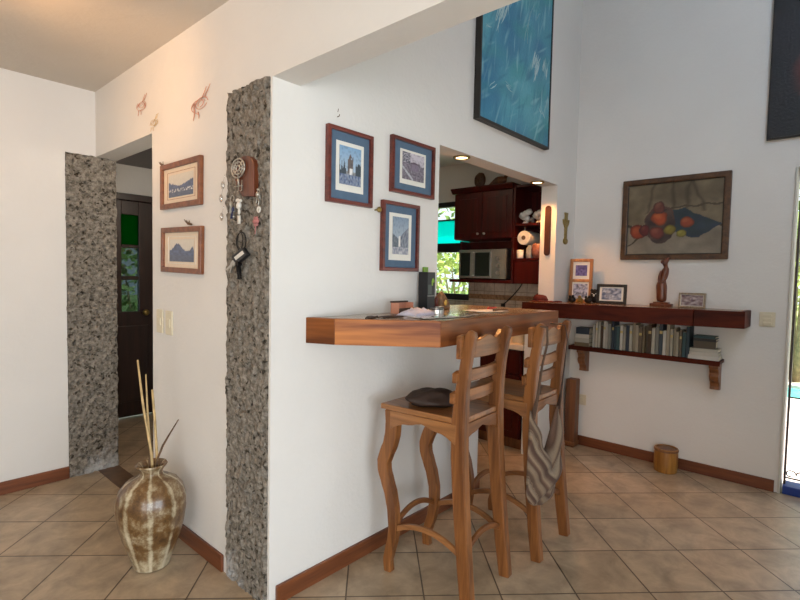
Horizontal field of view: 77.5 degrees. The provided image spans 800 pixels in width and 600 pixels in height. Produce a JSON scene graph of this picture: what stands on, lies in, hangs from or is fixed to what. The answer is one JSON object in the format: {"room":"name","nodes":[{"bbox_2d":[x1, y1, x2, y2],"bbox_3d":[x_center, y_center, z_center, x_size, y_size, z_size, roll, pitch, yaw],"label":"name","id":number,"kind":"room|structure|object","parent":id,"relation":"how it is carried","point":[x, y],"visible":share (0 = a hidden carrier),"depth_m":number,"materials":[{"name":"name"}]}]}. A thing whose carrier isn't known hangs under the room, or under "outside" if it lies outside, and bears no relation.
{"room":"home bar area","nodes":[
{"label":"home bar area","id":0,"kind":"room"},
{"bbox_2d":[0,68,114,481],"bbox_3d":[-3.464,-0.105,1.790,0.130,2.615,4.445,4,4,42],"label":"wall","id":1,"kind":"structure","parent":0,"point":[41,120],"depth_m":3.06,"materials":[{"name":"white paint"}]},
{"bbox_2d":[0,466,69,495],"bbox_3d":[-3.488,1.167,1.747,0.014,0.078,4.009,4,4,42],"label":"baseboard","id":2,"kind":"structure","parent":1,"relation":"attached to","point":[18,484],"depth_m":3.09,"materials":[{"name":"brown wood"}]},
{"bbox_2d":[65,152,118,477],"bbox_3d":[-2.076,0.104,3.339,0.144,2.100,0.302,4,4,42],"label":"stone pillar","id":3,"kind":"structure","parent":0,"point":[90,181],"depth_m":3.29,"materials":[{"name":"stone"}]},
{"bbox_2d":[0,0,228,91],"bbox_3d":[-0.908,-1.204,-0.620,7.041,0.120,4.322,4,4,42],"label":"ceiling","id":4,"kind":"structure","parent":0,"point":[83,44],"depth_m":2.44,"materials":[{"name":"paint"}]},
{"bbox_2d":[116,163,151,196],"bbox_3d":[-2.242,-0.113,4.123,1.159,2.450,1.251,4,4,42],"label":"wall","id":5,"kind":"structure","parent":0,"point":[135,180],"depth_m":4.52,"materials":[{"name":"white paint"}]},
{"bbox_2d":[116,192,152,417],"bbox_3d":[-2.453,0.063,4.567,0.130,2.045,0.520,4,4,42],"label":"door","id":6,"kind":"structure","parent":5,"relation":"in","point":[134,259],"depth_m":4.58,"materials":[{"name":"brown wood"}]},
{"bbox_2d":[116,148,151,168],"bbox_3d":[-1.691,-1.191,3.760,2.080,0.060,0.905,4,4,42],"label":"ceiling","id":7,"kind":"structure","parent":0,"point":[143,159],"depth_m":4.27,"materials":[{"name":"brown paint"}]},
{"bbox_2d":[225,76,270,599],"bbox_3d":[-0.608,0.179,2.129,0.328,2.127,0.146,4,4,42],"label":"stone pillar","id":8,"kind":"structure","parent":0,"point":[248,107],"depth_m":2.07,"materials":[{"name":"stone"}]},
{"bbox_2d":[226,232,249,278],"bbox_3d":[-0.672,-0.183,2.052,0.173,0.197,0.033,4,4,42],"label":"keychain","id":9,"kind":"object","parent":8,"relation":"hanging from","point":[242,254],"visible":1,"depth_m":2.04,"materials":[{"name":"black metal"}]},
{"bbox_2d":[231,156,258,196],"bbox_3d":[-0.636,-0.501,2.029,0.155,0.169,0.043,4,4,42],"label":"key rack","id":10,"kind":"object","parent":8,"relation":"attached to","point":[246,177],"visible":0.98,"depth_m":2.01,"materials":[{"name":"brown wood"}]},
{"bbox_2d":[235,198,241,223],"bbox_3d":[-0.661,-0.365,2.043,0.046,0.105,0.020,4,4,42],"label":"charm","id":11,"kind":"object","parent":10,"relation":"hanging from","point":[238,205],"visible":1,"depth_m":2.04,"materials":[{"name":"white ceramic"}]},
{"bbox_2d":[95,0,519,572],"bbox_3d":[0.618,-0.829,1.015,6.911,4.300,0.130,4,4,42],"label":"wall","id":12,"kind":"structure","parent":0,"point":[239,43],"depth_m":2.30,"materials":[{"name":"white paint"}]},
{"bbox_2d":[157,309,163,332],"bbox_3d":[-1.279,0.112,2.650,0.075,0.125,0.013,4,4,42],"label":"light switch","id":13,"kind":"object","parent":12,"relation":"attached to","point":[160,313],"visible":1,"depth_m":2.63,"materials":[{"name":"plastic"}]},
{"bbox_2d":[166,311,172,335],"bbox_3d":[-1.196,0.119,2.575,0.075,0.125,0.013,4,4,42],"label":"light switch","id":14,"kind":"object","parent":12,"relation":"attached to","point":[169,314],"visible":1,"depth_m":2.56,"materials":[{"name":"plastic"}]},
{"bbox_2d":[160,155,203,209],"bbox_3d":[-1.076,-0.568,2.442,0.439,0.235,0.020,4,4,42],"label":"framed print","id":15,"kind":"object","parent":12,"relation":"attached to","point":[181,181],"visible":1,"depth_m":2.42},
{"bbox_2d":[161,226,203,274],"bbox_3d":[-1.078,-0.246,2.453,0.445,0.245,0.020,5,5,42],"label":"framed print","id":16,"kind":"object","parent":12,"relation":"attached to","point":[182,248],"visible":1,"depth_m":2.44,"materials":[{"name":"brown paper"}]},
{"bbox_2d":[191,84,209,120],"bbox_3d":[-0.923,-0.909,2.298,0.183,0.136,0.009,4,4,42],"label":"wall ornament","id":17,"kind":"object","parent":12,"relation":"attached to","point":[201,99],"visible":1,"depth_m":2.31,"materials":[{"name":"pink metal"}]},
{"bbox_2d":[178,524,223,571],"bbox_3d":[-1.091,1.177,2.513,0.769,0.078,0.014,4,4,42],"label":"baseboard","id":18,"kind":"structure","parent":12,"relation":"attached to","point":[204,549],"depth_m":2.37,"materials":[{"name":"brown wood"}]},
{"bbox_2d":[0,412,799,599],"bbox_3d":[-0.379,1.364,1.025,8.200,0.120,7.356,4,4,42],"label":"floor","id":19,"kind":"structure","parent":0,"point":[638,531],"depth_m":2.48,"materials":[{"name":"tile"}]},
{"bbox_2d":[98,465,133,488],"bbox_3d":[-1.667,1.173,3.119,0.886,0.004,0.128,4,4,42],"label":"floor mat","id":20,"kind":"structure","parent":19,"relation":"on","point":[117,474],"depth_m":3.29,"materials":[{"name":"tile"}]},
{"bbox_2d":[114,458,185,572],"bbox_3d":[-1.144,0.986,2.297,0.298,0.478,0.298,4,4,42],"label":"clay vase","id":21,"kind":"object","parent":19,"relation":"on","point":[150,507],"visible":0.97,"depth_m":2.20,"materials":[{"name":"ceramic"}]},
{"bbox_2d":[137,360,153,467],"bbox_3d":[-1.161,0.584,2.271,0.092,0.621,0.018,2,3,11],"label":"cane","id":22,"kind":"object","parent":21,"relation":"in","point":[138,367],"visible":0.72,"depth_m":2.26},
{"bbox_2d":[145,374,150,439],"bbox_3d":[-1.156,0.618,2.294,0.044,0.550,0.016,2,3,11],"label":"cane","id":23,"kind":"object","parent":21,"relation":"in","point":[147,410],"visible":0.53,"depth_m":2.29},
{"bbox_2d":[151,389,157,460],"bbox_3d":[-1.133,0.652,2.303,0.037,0.480,0.013,2,3,19],"label":"cane","id":24,"kind":"object","parent":21,"relation":"in","point":[152,391],"visible":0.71,"depth_m":2.29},
{"bbox_2d":[156,419,178,466],"bbox_3d":[-1.077,0.733,2.307,0.096,0.362,0.028,0,3,-30],"label":"dry twig","id":25,"kind":"object","parent":21,"relation":"in","point":[167,437],"visible":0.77,"depth_m":2.30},
{"bbox_2d":[377,325,511,599],"bbox_3d":[0.209,0.682,2.266,0.515,1.149,0.376,3,4,39],"label":"bar stool","id":26,"kind":"object","parent":19,"relation":"on","point":[457,422],"visible":0.94,"depth_m":2.21,"materials":[{"name":"brown wood"}]},
{"bbox_2d":[405,387,452,407],"bbox_3d":[0.153,0.440,2.278,0.280,0.076,0.201,0,3,-19],"label":"pouch","id":27,"kind":"object","parent":26,"relation":"on","point":[427,396],"visible":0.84,"depth_m":2.21,"materials":[{"name":"leather"}]},
{"bbox_2d":[478,337,523,449],"bbox_3d":[0.343,0.715,4.731,2.075,0.840,0.542,4,4,42],"label":"base cabinet","id":28,"kind":"object","parent":19,"relation":"on","point":[514,365],"visible":0.06,"depth_m":3.92,"materials":[{"name":"brown wood"}]},
{"bbox_2d":[509,337,523,350],"bbox_3d":[0.351,0.315,4.712,2.075,0.040,0.540,4,4,42],"label":"countertop","id":29,"kind":"structure","parent":28,"relation":"on","point":[514,346],"depth_m":3.87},
{"bbox_2d":[512,335,524,343],"bbox_3d":[0.957,0.285,3.987,0.124,0.114,0.124,4,4,42],"label":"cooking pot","id":30,"kind":"object","parent":29,"relation":"on","point":[520,339],"visible":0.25,"depth_m":3.94,"materials":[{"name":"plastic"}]},
{"bbox_2d":[469,320,571,562],"bbox_3d":[0.603,0.671,2.648,0.515,1.149,0.376,4,4,41],"label":"bar stool","id":31,"kind":"object","parent":19,"relation":"on","point":[519,396],"visible":0.54,"depth_m":2.50,"materials":[{"name":"brown wood"}]},
{"bbox_2d":[526,323,567,505],"bbox_3d":[0.706,0.550,2.394,0.120,0.865,0.339,4,4,42],"label":"woven bag","id":32,"kind":"object","parent":31,"relation":"hanging from","point":[544,464],"visible":1,"depth_m":2.32,"materials":[{"name":"fabric"}]},
{"bbox_2d":[564,377,579,446],"bbox_3d":[1.401,0.913,4.060,0.096,0.552,0.104,4,4,42],"label":"wooden post","id":33,"kind":"object","parent":19,"relation":"on","point":[572,384],"visible":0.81,"depth_m":4.03,"materials":[{"name":"brown wood"}]},
{"bbox_2d":[653,444,678,474],"bbox_3d":[1.904,1.140,3.568,0.160,0.168,0.160,4,4,42],"label":"wooden bin","id":34,"kind":"object","parent":19,"relation":"on","point":[665,461],"visible":1,"depth_m":3.51,"materials":[{"name":"brown wood"}]},
{"bbox_2d":[267,0,582,599],"bbox_3d":[0.427,-0.933,3.040,0.130,4.300,2.894,4,4,42],"label":"wall","id":35,"kind":"structure","parent":0,"point":[326,417],"depth_m":2.34,"materials":[{"name":"white paint"}]},
{"bbox_2d":[325,123,373,207],"bbox_3d":[-0.222,-0.590,2.224,0.024,0.329,0.271,4,4,42],"label":"framed print","id":36,"kind":"object","parent":35,"relation":"attached to","point":[349,154],"visible":1,"depth_m":2.21,"materials":[{"name":"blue paper"}]},
{"bbox_2d":[275,480,479,599],"bbox_3d":[-0.052,1.191,2.647,0.144,0.078,1.512,4,4,42],"label":"baseboard","id":37,"kind":"structure","parent":35,"relation":"attached to","point":[294,585],"depth_m":2.30,"materials":[{"name":"brown wood"}]},
{"bbox_2d":[379,199,419,271],"bbox_3d":[0.003,-0.315,2.495,0.024,0.341,0.275,4,4,42],"label":"framed print","id":38,"kind":"object","parent":35,"relation":"attached to","point":[399,221],"visible":1,"depth_m":2.49,"materials":[{"name":"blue paper"}]},
{"bbox_2d":[389,134,435,199],"bbox_3d":[0.068,-0.670,2.542,0.024,0.275,0.336,4,4,42],"label":"framed print","id":39,"kind":"object","parent":35,"relation":"attached to","point":[411,162],"visible":1,"depth_m":2.53,"materials":[{"name":"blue paper"}]},
{"bbox_2d":[306,305,557,347],"bbox_3d":[0.177,0.116,2.551,0.676,0.108,1.442,4,4,42],"label":"countertop","id":40,"kind":"structure","parent":35,"relation":"attached to","point":[405,331],"depth_m":2.07,"materials":[{"name":"brown wood"}]},
{"bbox_2d":[390,300,413,313],"bbox_3d":[0.011,0.036,2.399,0.056,0.062,0.124,3,3,36],"label":"box","id":41,"kind":"object","parent":40,"relation":"on","point":[397,307],"visible":0.76,"depth_m":2.36,"materials":[{"name":"wood"}]},
{"bbox_2d":[397,307,434,315],"bbox_3d":[0.082,0.052,2.347,0.118,0.037,0.210,3,3,33],"label":"plastic bag","id":42,"kind":"object","parent":40,"relation":"on","point":[417,311],"visible":0.99,"depth_m":2.29,"materials":[{"name":"plastic"}]},
{"bbox_2d":[418,272,434,309],"bbox_3d":[0.140,-0.043,2.607,0.061,0.205,0.064,4,4,42],"label":"speaker","id":43,"kind":"object","parent":40,"relation":"on","point":[426,296],"visible":0.93,"depth_m":2.58,"materials":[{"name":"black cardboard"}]},
{"bbox_2d":[407,314,458,318],"bbox_3d":[0.145,0.073,2.224,0.210,0.005,0.130,-1,4,-37],"label":"paper sleeve","id":44,"kind":"object","parent":40,"relation":"on","point":[440,315],"visible":1,"depth_m":2.22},
{"bbox_2d":[434,291,449,309],"bbox_3d":[0.226,0.003,2.775,0.103,0.100,0.098,0,3,-20],"label":"ornament","id":45,"kind":"object","parent":40,"relation":"on","point":[441,299],"visible":0.8,"depth_m":2.74,"materials":[{"name":"brown metal"}]},
{"bbox_2d":[445,313,477,316],"bbox_3d":[0.286,0.069,2.366,0.120,0.004,0.200,3,3,27],"label":"paper sheet","id":46,"kind":"object","parent":40,"relation":"on","point":[451,314],"visible":0.94,"depth_m":2.37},
{"bbox_2d":[462,309,502,312],"bbox_3d":[0.460,0.056,2.680,0.210,0.006,0.150,-1,4,-42],"label":"paper sheet","id":47,"kind":"object","parent":40,"relation":"on","point":[473,310],"visible":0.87,"depth_m":2.67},
{"bbox_2d":[473,0,553,149],"bbox_3d":[0.768,-1.732,3.237,0.040,1.310,0.925,4,4,42],"label":"abstract painting","id":48,"kind":"object","parent":35,"relation":"attached to","point":[514,41],"visible":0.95,"depth_m":3.22,"materials":[{"name":"paint"}]},
{"bbox_2d":[544,206,551,255],"bbox_3d":[1.148,-0.539,3.874,0.048,0.388,0.017,4,4,42],"label":"wooden plaque","id":49,"kind":"object","parent":35,"relation":"attached to","point":[547,233],"visible":1,"depth_m":3.87,"materials":[{"name":"brown wood"}]},
{"bbox_2d":[562,212,569,244],"bbox_3d":[1.318,-0.567,3.953,0.021,0.250,0.111,4,4,42],"label":"cross","id":50,"kind":"object","parent":35,"relation":"attached to","point":[566,221],"visible":1,"depth_m":3.94,"materials":[{"name":"metal"}]},
{"bbox_2d":[439,154,465,166],"bbox_3d":[-0.704,-1.335,4.129,3.043,0.050,2.764,4,4,42],"label":"ceiling","id":51,"kind":"structure","parent":0,"point":[444,161],"depth_m":4.74,"materials":[{"name":"white paint"}]},
{"bbox_2d":[439,0,799,491],"bbox_3d":[2.074,-0.927,3.601,8.200,4.300,0.140,4,4,42],"label":"wall","id":52,"kind":"structure","parent":0,"point":[668,88],"depth_m":3.54,"materials":[{"name":"white paint"}]},
{"bbox_2d":[436,202,468,299],"bbox_3d":[0.434,-0.497,5.065,0.750,0.970,0.050,4,4,42],"label":"window","id":53,"kind":"structure","parent":52,"relation":"in","point":[446,242],"depth_m":5.00,"materials":[{"name":"teal glass"}]},
{"bbox_2d":[451,182,520,241],"bbox_3d":[0.797,-0.761,4.424,0.620,0.455,0.344,4,4,42],"label":"upper cabinet","id":54,"kind":"object","parent":52,"relation":"attached to","point":[483,213],"visible":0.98,"depth_m":4.30,"materials":[{"name":"brown wood"}]},
{"bbox_2d":[474,173,485,185],"bbox_3d":[0.704,-1.058,4.406,0.112,0.139,0.074,4,4,42],"label":"mask","id":55,"kind":"object","parent":54,"relation":"on","point":[480,178],"visible":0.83,"depth_m":4.38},
{"bbox_2d":[489,175,507,184],"bbox_3d":[0.853,-1.038,4.309,0.233,0.111,0.061,4,4,42],"label":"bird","id":56,"kind":"object","parent":54,"relation":"on","point":[501,179],"visible":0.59,"depth_m":4.27},
{"bbox_2d":[449,238,527,283],"bbox_3d":[0.800,-0.343,4.454,0.645,0.378,0.314,4,4,42],"label":"shelf","id":57,"kind":"object","parent":52,"relation":"attached to","point":[514,245],"visible":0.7,"depth_m":4.47,"materials":[{"name":"brown wood"}]},
{"bbox_2d":[459,249,510,279],"bbox_3d":[0.787,-0.313,4.423,0.470,0.262,0.292,4,4,42],"label":"microwave oven","id":58,"kind":"object","parent":57,"relation":"on","point":[481,263],"visible":0.96,"depth_m":4.30,"materials":[{"name":"metal"}]},
{"bbox_2d":[448,282,537,307],"bbox_3d":[0.546,-0.021,4.900,2.083,0.580,0.008,4,4,42],"label":"backsplash","id":59,"kind":"structure","parent":52,"relation":"attached to","point":[474,288],"depth_m":4.58,"materials":[{"name":"tile"}]},
{"bbox_2d":[469,293,533,301],"bbox_3d":[0.990,-0.019,4.495,0.883,0.045,0.002,4,4,42],"label":"trim","id":60,"kind":"structure","parent":52,"relation":"attached to","point":[476,296],"depth_m":4.55,"materials":[{"name":"tile"}]},
{"bbox_2d":[512,184,541,260],"bbox_3d":[1.134,-0.633,4.152,0.264,0.620,0.304,4,4,42],"label":"open shelf unit","id":61,"kind":"object","parent":52,"relation":"attached to","point":[526,196],"visible":0.41,"depth_m":4.17,"materials":[{"name":"brown wood"}]},
{"bbox_2d":[519,209,532,222],"bbox_3d":[1.042,-0.694,4.135,0.109,0.128,0.103,4,4,42],"label":"flower","id":62,"kind":"object","parent":61,"relation":"on","point":[523,215],"visible":0.96,"depth_m":4.11,"materials":[{"name":"white ceramic"}]},
{"bbox_2d":[514,261,538,283],"bbox_3d":[1.133,-0.228,4.169,0.230,0.186,0.300,4,4,42],"label":"drawer","id":63,"kind":"object","parent":61,"relation":"attached to","point":[525,272],"visible":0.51,"depth_m":4.06,"materials":[{"name":"brown wood"}]},
{"bbox_2d":[517,226,539,244],"bbox_3d":[1.081,-0.533,4.165,0.116,0.153,0.203,4,4,42],"label":"paper towel roll","id":64,"kind":"object","parent":61,"relation":"hanging from","point":[524,237],"visible":0.94,"depth_m":4.10,"materials":[{"name":"paper"}]},
{"bbox_2d":[531,243,539,257],"bbox_3d":[1.115,-0.398,4.040,0.100,0.120,0.100,4,4,42],"label":"glazed pot","id":65,"kind":"object","parent":61,"relation":"on","point":[535,250],"visible":0.65,"depth_m":4.00,"materials":[{"name":"ceramic"}]},
{"bbox_2d":[522,293,750,328],"bbox_3d":[1.618,0.060,3.579,1.429,0.177,0.544,4,4,42],"label":"shelf","id":66,"kind":"object","parent":52,"relation":"attached to","point":[707,317],"depth_m":3.40,"materials":[{"name":"brown wood"}]},
{"bbox_2d":[568,259,593,302],"bbox_3d":[1.437,-0.154,3.955,0.175,0.346,0.040,3,3,33],"label":"photo frame","id":67,"kind":"object","parent":66,"relation":"on","point":[581,270],"visible":0.89,"depth_m":3.95,"materials":[{"name":"orange wood"}]},
{"bbox_2d":[573,284,587,297],"bbox_3d":[1.431,-0.074,3.953,0.109,0.109,0.002,3,0,33],"label":"photo","id":68,"kind":"object","parent":67,"relation":"attached to","point":[578,289],"depth_m":3.95},
{"bbox_2d":[575,265,586,275],"bbox_3d":[1.439,-0.234,3.953,0.089,0.085,0.001,3,0,33],"label":"photo","id":69,"kind":"object","parent":67,"relation":"attached to","point":[580,270],"depth_m":3.95},
{"bbox_2d":[596,284,627,304],"bbox_3d":[1.608,-0.044,3.788,0.215,0.151,0.035,3,3,35],"label":"photo frame","id":70,"kind":"object","parent":66,"relation":"on","point":[606,293],"visible":1,"depth_m":3.78,"materials":[{"name":"black wood"}]},
{"bbox_2d":[601,288,621,299],"bbox_3d":[1.606,-0.045,3.785,0.140,0.089,0.001,3,-2,35],"label":"photo","id":71,"kind":"object","parent":70,"relation":"attached to","point":[606,293],"depth_m":3.78},
{"bbox_2d":[649,257,672,306],"bbox_3d":[1.880,-0.130,3.570,0.140,0.353,0.070,4,4,42],"label":"statue","id":72,"kind":"object","parent":66,"relation":"on","point":[661,286],"visible":1,"depth_m":3.55,"materials":[{"name":"brown wood"}]},
{"bbox_2d":[678,292,706,308],"bbox_3d":[2.031,0.003,3.463,0.165,0.105,0.032,4,4,42],"label":"photo frame","id":73,"kind":"object","parent":66,"relation":"on","point":[686,300],"visible":1,"depth_m":3.46,"materials":[{"name":"wood"}]},
{"bbox_2d":[681,295,702,305],"bbox_3d":[2.029,0.003,3.460,0.132,0.074,0.001,4,-3,42],"label":"photo","id":74,"kind":"object","parent":73,"relation":"attached to","point":[686,300],"depth_m":3.46},
{"bbox_2d":[568,344,723,389],"bbox_3d":[1.783,0.490,3.705,1.035,0.216,0.156,4,4,42],"label":"shelf","id":75,"kind":"object","parent":52,"relation":"attached to","point":[715,367],"visible":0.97,"depth_m":3.56,"materials":[{"name":"brown wood"}]},
{"bbox_2d":[574,342,591,346],"bbox_3d":[1.470,0.347,3.967,0.115,0.030,0.120,4,4,42],"label":"book","id":76,"kind":"object","parent":75,"relation":"on","point":[575,343],"visible":0.73,"depth_m":3.92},
{"bbox_2d":[575,337,591,342],"bbox_3d":[1.471,0.315,3.966,0.110,0.034,0.120,4,4,41],"label":"book","id":77,"kind":"object","parent":76,"relation":"on","point":[584,340],"visible":0.73,"depth_m":3.92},
{"bbox_2d":[575,333,592,338],"bbox_3d":[1.470,0.283,3.963,0.110,0.030,0.120,4,4,42],"label":"book","id":78,"kind":"object","parent":77,"relation":"on","point":[576,335],"visible":0.77,"depth_m":3.92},
{"bbox_2d":[576,326,592,334],"bbox_3d":[1.472,0.242,3.962,0.105,0.050,0.110,4,4,40],"label":"book","id":79,"kind":"object","parent":78,"relation":"on","point":[579,330],"visible":0.89,"depth_m":3.93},
{"bbox_2d":[607,323,611,348],"bbox_3d":[1.633,0.276,3.833,0.020,0.192,0.134,4,4,42],"label":"book","id":80,"kind":"object","parent":75,"relation":"on","point":[609,325],"visible":0.48,"depth_m":3.78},
{"bbox_2d":[611,321,618,348],"bbox_3d":[1.655,0.265,3.825,0.015,0.216,0.118,4,4,42],"label":"book","id":81,"kind":"object","parent":75,"relation":"on","point":[614,323],"visible":0.48,"depth_m":3.78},
{"bbox_2d":[616,326,619,349],"bbox_3d":[1.682,0.285,3.797,0.022,0.181,0.124,4,4,42],"label":"book","id":82,"kind":"object","parent":75,"relation":"on","point":[618,327],"visible":0.49,"depth_m":3.75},
{"bbox_2d":[619,324,627,349],"bbox_3d":[1.700,0.281,3.781,0.021,0.191,0.124,4,4,42],"label":"book","id":83,"kind":"object","parent":75,"relation":"on","point":[623,325],"visible":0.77,"depth_m":3.73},
{"bbox_2d":[625,324,632,350],"bbox_3d":[1.733,0.281,3.755,0.021,0.193,0.118,4,4,42],"label":"book","id":84,"kind":"object","parent":75,"relation":"on","point":[627,326],"visible":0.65,"depth_m":3.71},
{"bbox_2d":[629,325,632,350],"bbox_3d":[1.751,0.282,3.740,0.020,0.195,0.118,4,4,42],"label":"book","id":85,"kind":"object","parent":75,"relation":"on","point":[631,326],"visible":0.56,"depth_m":3.69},
{"bbox_2d":[632,323,640,351],"bbox_3d":[1.769,0.277,3.724,0.022,0.208,0.116,4,4,42],"label":"book","id":86,"kind":"object","parent":75,"relation":"on","point":[634,324],"visible":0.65,"depth_m":3.68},
{"bbox_2d":[635,324,643,351],"bbox_3d":[1.781,0.282,3.703,0.020,0.198,0.132,4,4,42],"label":"book","id":87,"kind":"object","parent":75,"relation":"on","point":[640,325],"visible":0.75,"depth_m":3.65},
{"bbox_2d":[638,326,642,352],"bbox_3d":[1.798,0.290,3.686,0.022,0.186,0.135,4,4,42],"label":"book","id":88,"kind":"object","parent":75,"relation":"on","point":[640,328],"visible":0.55,"depth_m":3.63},
{"bbox_2d":[642,325,648,352],"bbox_3d":[1.816,0.287,3.674,0.016,0.193,0.129,4,4,42],"label":"book","id":89,"kind":"object","parent":75,"relation":"on","point":[644,327],"visible":0.59,"depth_m":3.63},
{"bbox_2d":[648,324,656,353],"bbox_3d":[1.847,0.280,3.648,0.021,0.211,0.125,4,4,42],"label":"book","id":90,"kind":"object","parent":75,"relation":"on","point":[651,326],"visible":0.56,"depth_m":3.60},
{"bbox_2d":[651,327,655,353],"bbox_3d":[1.864,0.293,3.631,0.023,0.188,0.127,4,4,42],"label":"book","id":91,"kind":"object","parent":75,"relation":"on","point":[653,341],"visible":0.48,"depth_m":3.58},
{"bbox_2d":[655,326,659,353],"bbox_3d":[1.885,0.287,3.617,0.020,0.201,0.121,4,4,42],"label":"book","id":92,"kind":"object","parent":75,"relation":"on","point":[657,327],"visible":0.48,"depth_m":3.57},
{"bbox_2d":[658,324,666,354],"bbox_3d":[1.902,0.279,3.600,0.023,0.220,0.122,4,4,42],"label":"book","id":93,"kind":"object","parent":75,"relation":"on","point":[663,327],"visible":0.49,"depth_m":3.56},
{"bbox_2d":[662,330,666,354],"bbox_3d":[1.918,0.303,3.583,0.021,0.174,0.128,4,4,42],"label":"book","id":94,"kind":"object","parent":75,"relation":"on","point":[664,331],"visible":0.48,"depth_m":3.54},
{"bbox_2d":[666,325,674,355],"bbox_3d":[1.935,0.280,3.565,0.021,0.223,0.130,4,4,42],"label":"book","id":95,"kind":"object","parent":75,"relation":"on","point":[669,327],"visible":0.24,"depth_m":3.52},
{"bbox_2d":[669,328,674,355],"bbox_3d":[1.952,0.297,3.553,0.018,0.191,0.127,4,4,42],"label":"book","id":96,"kind":"object","parent":75,"relation":"on","point":[672,329],"visible":0.66,"depth_m":3.51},
{"bbox_2d":[675,331,679,356],"bbox_3d":[1.979,0.307,3.528,0.016,0.174,0.129,4,4,42],"label":"book","id":97,"kind":"object","parent":75,"relation":"on","point":[677,332],"visible":0.51,"depth_m":3.48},
{"bbox_2d":[679,329,685,356],"bbox_3d":[1.996,0.303,3.518,0.016,0.184,0.120,4,4,42],"label":"book","id":98,"kind":"object","parent":75,"relation":"on","point":[683,330],"visible":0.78,"depth_m":3.47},
{"bbox_2d":[682,331,686,356],"bbox_3d":[2.012,0.308,3.504,0.023,0.175,0.121,4,4,42],"label":"book","id":99,"kind":"object","parent":75,"relation":"on","point":[685,332],"visible":0.55,"depth_m":3.46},
{"bbox_2d":[685,326,693,357],"bbox_3d":[2.027,0.289,3.483,0.020,0.217,0.130,4,4,42],"label":"book","id":100,"kind":"object","parent":75,"relation":"on","point":[690,329],"visible":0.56,"depth_m":3.44,"materials":[{"name":"paper"}]},
{"bbox_2d":[688,354,721,360],"bbox_3d":[2.094,0.389,3.419,0.180,0.026,0.135,4,4,42],"label":"book","id":101,"kind":"object","parent":75,"relation":"on","point":[719,358],"visible":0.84,"depth_m":3.37,"materials":[{"name":"paper"}]},
{"bbox_2d":[689,351,720,356],"bbox_3d":[2.093,0.364,3.416,0.170,0.024,0.130,4,4,40],"label":"book","id":102,"kind":"object","parent":101,"relation":"on","point":[690,352],"visible":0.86,"depth_m":3.37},
{"bbox_2d":[690,346,721,353],"bbox_3d":[2.096,0.340,3.418,0.165,0.022,0.125,4,4,43],"label":"book","id":103,"kind":"object","parent":102,"relation":"on","point":[718,350],"visible":0.86,"depth_m":3.37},
{"bbox_2d":[693,340,717,349],"bbox_3d":[2.099,0.304,3.417,0.130,0.050,0.110,3,4,39],"label":"book","id":104,"kind":"object","parent":103,"relation":"on","point":[697,344],"visible":0.88,"depth_m":3.38,"materials":[{"name":"paper"}]},
{"bbox_2d":[693,338,718,341],"bbox_3d":[2.096,0.269,3.413,0.135,0.018,0.110,4,4,41],"label":"book","id":105,"kind":"object","parent":104,"relation":"on","point":[695,339],"visible":0.84,"depth_m":3.37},
{"bbox_2d":[694,334,718,338],"bbox_3d":[2.099,0.252,3.414,0.130,0.016,0.100,4,4,43],"label":"book","id":106,"kind":"object","parent":105,"relation":"on","point":[696,335],"visible":1,"depth_m":3.39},
{"bbox_2d":[578,435,773,491],"bbox_3d":[1.914,1.178,3.707,1.397,0.078,0.014,4,4,42],"label":"baseboard","id":107,"kind":"structure","parent":52,"relation":"attached to","point":[758,482],"depth_m":3.54,"materials":[{"name":"brown wood"}]},
{"bbox_2d":[620,170,732,259],"bbox_3d":[1.968,-0.590,3.593,0.700,0.598,0.030,4,4,42],"label":"painting","id":108,"kind":"object","parent":52,"relation":"attached to","point":[682,217],"visible":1,"depth_m":3.57,"materials":[{"name":"paint"}]},
{"bbox_2d":[759,312,775,326],"bbox_3d":[2.393,0.126,3.245,0.085,0.095,0.013,4,4,42],"label":"light switch","id":109,"kind":"object","parent":52,"relation":"attached to","point":[767,319],"visible":1,"depth_m":3.24,"materials":[{"name":"plastic"}]},
{"bbox_2d":[766,0,799,140],"bbox_3d":[2.799,-1.645,2.814,1.120,1.285,0.030,4,4,42],"label":"painting","id":110,"kind":"object","parent":52,"relation":"attached to","point":[783,122],"visible":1,"depth_m":3.14,"materials":[{"name":"paint"}]},
{"bbox_2d":[777,167,799,497],"bbox_3d":[3.511,0.270,2.345,2.672,2.090,0.157,4,4,42],"label":"door","id":111,"kind":"structure","parent":52,"relation":"in","point":[790,488],"depth_m":3.19,"materials":[{"name":"white paint"}]},
{"bbox_2d":[782,397,799,484],"bbox_3d":[2.779,1.229,5.445,15.000,0.120,3.444,4,4,42],"label":"patio","id":112,"kind":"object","parent":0,"point":[793,453],"depth_m":4.33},
{"bbox_2d":[436,253,468,293],"bbox_3d":[1.078,0.031,7.912,1.960,1.977,1.872,4,4,42],"label":"shrub","id":113,"kind":"object","parent":112,"relation":"on","point":[441,264],"visible":0.04,"depth_m":7.64,"materials":[{"name":"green plant"}]},
{"bbox_2d":[787,388,799,397],"bbox_3d":[4.228,1.204,7.062,15.000,0.110,0.900,4,4,42],"label":"pool","id":114,"kind":"object","parent":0,"point":[795,392],"depth_m":6.39,"materials":[{"name":"liquid"}]},
{"bbox_2d":[788,379,799,388],"bbox_3d":[5.430,1.132,8.400,15.000,0.130,2.700,4,4,42],"label":"gravel","id":115,"kind":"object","parent":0,"point":[796,385],"depth_m":6.74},
{"bbox_2d":[436,207,467,293],"bbox_3d":[1.051,-0.812,10.434,2.917,3.410,3.027,4,4,42],"label":"shrub","id":116,"kind":"object","parent":115,"relation":"on","point":[451,209],"visible":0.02,"depth_m":9.53,"materials":[{"name":"green plant"}]},
{"bbox_2d":[788,211,799,382],"bbox_3d":[5.539,-0.041,7.013,1.813,2.378,1.844,4,4,42],"label":"palm","id":117,"kind":"object","parent":115,"relation":"on","point":[796,351],"visible":0.06,"depth_m":6.89,"materials":[{"name":"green plant"}]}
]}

